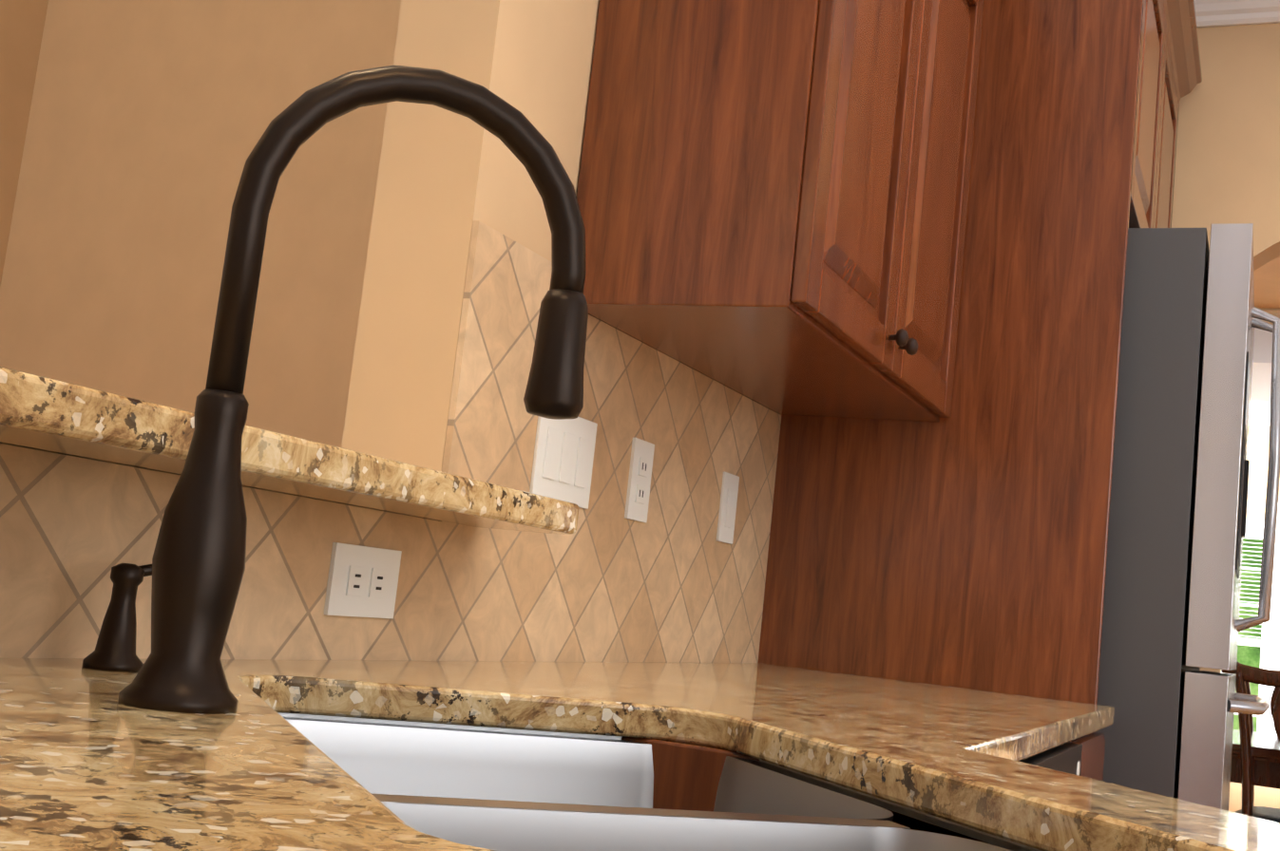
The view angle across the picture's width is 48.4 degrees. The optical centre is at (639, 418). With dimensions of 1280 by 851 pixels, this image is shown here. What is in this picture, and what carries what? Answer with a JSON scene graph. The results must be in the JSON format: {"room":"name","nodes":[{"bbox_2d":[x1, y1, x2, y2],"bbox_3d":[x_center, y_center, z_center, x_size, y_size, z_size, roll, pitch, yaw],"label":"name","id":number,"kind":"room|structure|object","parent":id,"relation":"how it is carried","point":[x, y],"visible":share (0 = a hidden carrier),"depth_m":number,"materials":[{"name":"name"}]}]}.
{"room":"kitchen","nodes":[
{"label":"kitchen","id":0,"kind":"room"},
{"bbox_2d":[0,0,48,286],"bbox_3d":[-3.703,-1.450,2.046,0.140,4.600,7.000,3,-8,24],"label":"wall","id":1,"kind":"structure","parent":0,"point":[22,24],"depth_m":5.15,"materials":[{"name":"beige paint"}]},
{"bbox_2d":[341,0,599,471],"bbox_3d":[-0.618,-1.282,0.750,0.140,4.600,7.140,3,-8,24],"label":"wall","id":2,"kind":"structure","parent":0,"point":[446,178],"depth_m":1.69,"materials":[{"name":"beige paint"}]},
{"bbox_2d":[0,366,578,534],"bbox_3d":[-0.858,-0.129,0.355,0.470,0.034,3.000,3,-8,24],"label":"countertop","id":3,"kind":"structure","parent":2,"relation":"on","point":[38,412],"depth_m":1.11,"materials":[{"name":"stone"}]},
{"bbox_2d":[0,220,781,663],"bbox_3d":[-0.565,-0.109,0.821,0.008,0.525,4.080,3,-8,24],"label":"tile backsplash","id":4,"kind":"structure","parent":2,"relation":"attached to","point":[671,580],"depth_m":1.71,"materials":[{"name":"tile"}]},
{"bbox_2d":[323,542,401,618],"bbox_3d":[-0.283,0.169,1.467,0.008,0.072,0.118,3,-8,24],"label":"electrical outlet","id":5,"kind":"object","parent":4,"relation":"attached to","point":[362,582],"visible":1,"depth_m":1.46,"materials":[{"name":"white plastic"},{"name":"black plastic"}]},
{"bbox_2d":[529,416,597,509],"bbox_3d":[-0.098,0.053,1.871,0.007,0.118,0.165,3,-8,24],"label":"switch plate","id":6,"kind":"object","parent":4,"relation":"attached to","point":[563,459],"visible":0.79,"depth_m":1.86,"materials":[{"name":"white plastic"}]},
{"bbox_2d":[624,438,654,522],"bbox_3d":[0.001,0.092,2.097,0.008,0.118,0.072,3,-8,24],"label":"electrical outlet","id":7,"kind":"object","parent":4,"relation":"attached to","point":[639,486],"visible":1,"depth_m":2.09,"materials":[{"name":"white plastic"}]},
{"bbox_2d":[716,472,739,544],"bbox_3d":[0.152,0.155,2.444,0.007,0.118,0.072,3,-8,24],"label":"switch plate","id":8,"kind":"object","parent":4,"relation":"attached to","point":[727,508],"visible":1,"depth_m":2.43,"materials":[{"name":"white plastic"}]},
{"bbox_2d":[547,0,992,433],"bbox_3d":[0.278,-0.521,2.272,0.328,0.915,0.914,3,-8,24],"label":"upper cabinet","id":9,"kind":"object","parent":2,"relation":"attached to","point":[872,254],"depth_m":1.88,"materials":[{"name":"brown wood"}]},
{"bbox_2d":[969,0,1189,330],"bbox_3d":[0.823,-0.641,3.140,0.608,0.644,1.032,3,-8,24],"label":"upper cabinet","id":10,"kind":"object","parent":2,"relation":"attached to","point":[1079,130],"depth_m":2.57,"materials":[{"name":"brown wood"}]},
{"bbox_2d":[0,653,1279,850],"bbox_3d":[0.298,0.291,1.180,1.310,0.030,2.619,3,-8,24],"label":"countertop","id":11,"kind":"structure","parent":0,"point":[99,752],"depth_m":0.99,"materials":[{"name":"beige stone"}]},
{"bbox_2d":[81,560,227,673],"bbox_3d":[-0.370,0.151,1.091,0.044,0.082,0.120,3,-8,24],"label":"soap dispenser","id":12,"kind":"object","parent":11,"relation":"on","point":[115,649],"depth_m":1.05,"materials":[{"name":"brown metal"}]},
{"bbox_2d":[117,64,589,714],"bbox_3d":[-0.179,-0.023,0.914,0.234,0.421,0.202,3,-8,24],"label":"faucet","id":13,"kind":"object","parent":11,"relation":"on","point":[199,559],"depth_m":0.87,"materials":[{"name":"brown metal"}]},
{"bbox_2d":[208,710,1279,850],"bbox_3d":[-0.011,0.300,0.876,0.792,0.290,0.792,3,-8,24],"label":"sink","id":14,"kind":"object","parent":11,"relation":"in","point":[409,780],"depth_m":0.96,"materials":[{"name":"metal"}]},
{"bbox_2d":[0,0,1279,672],"bbox_3d":[1.620,-0.688,3.511,8.740,4.600,0.190,3,-8,24],"label":"wall","id":15,"kind":"structure","parent":0,"point":[150,122],"depth_m":4.81,"materials":[{"name":"beige paint"}]},
{"bbox_2d":[1194,0,1279,27],"bbox_3d":[2.698,-1.153,1.755,5.390,0.135,2.385,3,-8,24],"label":"crown molding","id":16,"kind":"structure","parent":15,"relation":"attached to","point":[1211,13],"depth_m":3.55,"materials":[{"name":"white"}]},
{"bbox_2d":[1228,425,1279,812],"bbox_3d":[5.619,1.116,8.772,4.740,3.220,0.140,3,-8,24],"label":"wall","id":17,"kind":"structure","parent":0,"point":[1258,460],"depth_m":9.46,"materials":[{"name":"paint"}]},
{"bbox_2d":[1221,497,1279,734],"bbox_3d":[4.679,1.214,9.108,2.430,2.180,0.122,3,-8,24],"label":"window","id":18,"kind":"structure","parent":17,"relation":"in","point":[1269,642],"depth_m":9.30,"materials":[{"name":"white"}]},
{"bbox_2d":[1239,537,1262,638],"bbox_3d":[4.688,1.153,9.120,2.160,0.648,0.024,3,-8,24],"label":"window blinds","id":19,"kind":"object","parent":18,"relation":"attached to","point":[1251,581],"visible":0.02,"depth_m":9.41,"materials":[{"name":"white"}]},
{"bbox_2d":[1250,328,1272,405],"bbox_3d":[3.796,-0.723,6.319,6.250,0.400,6.600,3,-8,24],"label":"ceiling","id":20,"kind":"structure","parent":0,"point":[1261,382],"depth_m":8.28,"materials":[{"name":"white paint"}]},
{"bbox_2d":[1253,256,1279,308],"bbox_3d":[3.627,-0.945,5.912,4.750,0.100,4.160,3,-8,24],"label":"wall","id":21,"kind":"structure","parent":0,"point":[1267,284],"depth_m":7.61,"materials":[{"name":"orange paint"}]},
{"bbox_3d":[1.047,1.766,4.552,10.800,0.100,16.700,3,-8,24],"label":"floor","id":22,"kind":"structure","parent":0,"visible":0},
{"bbox_2d":[1019,743,1082,776],"bbox_3d":[0.165,0.812,1.723,0.597,0.874,0.586,3,-8,24],"label":"dishwasher","id":23,"kind":"object","parent":22,"relation":"on","point":[1066,757],"visible":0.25,"depth_m":1.75,"materials":[{"name":"silver metal"}]},
{"bbox_2d":[1095,223,1279,811],"bbox_3d":[0.828,0.581,2.902,0.828,1.768,0.835,3,-8,24],"label":"fridge","id":24,"kind":"object","parent":22,"relation":"on","point":[1194,317],"visible":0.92,"depth_m":2.48,"materials":[{"name":"metal"}]},
{"bbox_2d":[1221,663,1279,817],"bbox_3d":[2.115,1.298,4.473,0.603,1.040,0.601,3,-8,24],"label":"chair","id":25,"kind":"object","parent":22,"relation":"on","point":[1244,674],"visible":0.52,"depth_m":4.36,"materials":[{"name":"brown wood"}]},
{"bbox_2d":[1230,729,1279,789],"bbox_3d":[2.813,1.522,4.565,2.350,0.760,1.100,3,-8,24],"label":"dining table","id":26,"kind":"object","parent":22,"relation":"on","point":[1266,758],"depth_m":4.49,"materials":[{"name":"brown wood"}]},
{"bbox_2d":[1235,661,1279,823],"bbox_3d":[2.426,1.423,5.187,0.603,1.040,0.601,3,-8,24],"label":"chair","id":27,"kind":"object","parent":22,"relation":"on","point":[1271,814],"visible":0.21,"depth_m":5.26,"materials":[{"name":"brown wood"}]},
{"bbox_3d":[3.656,0.569,6.154,6.530,3.220,6.600,3,-8,24],"label":"wall","id":28,"kind":"structure","parent":0,"visible":0},
{"bbox_2d":[1249,307,1279,426],"bbox_3d":[3.756,-0.623,6.242,6.250,0.425,6.460,3,-8,24],"label":"crown molding","id":29,"kind":"structure","parent":28,"relation":"attached to","point":[1259,415],"depth_m":9.47,"materials":[{"name":"white"}]},
{"label":"outside","id":30,"kind":"structure","parent":0,"visible":0},
{"bbox_2d":[1220,538,1262,732],"bbox_3d":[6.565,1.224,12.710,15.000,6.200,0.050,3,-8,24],"label":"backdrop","id":31,"kind":"structure","parent":30,"point":[1248,656],"depth_m":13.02,"materials":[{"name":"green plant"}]}
]}

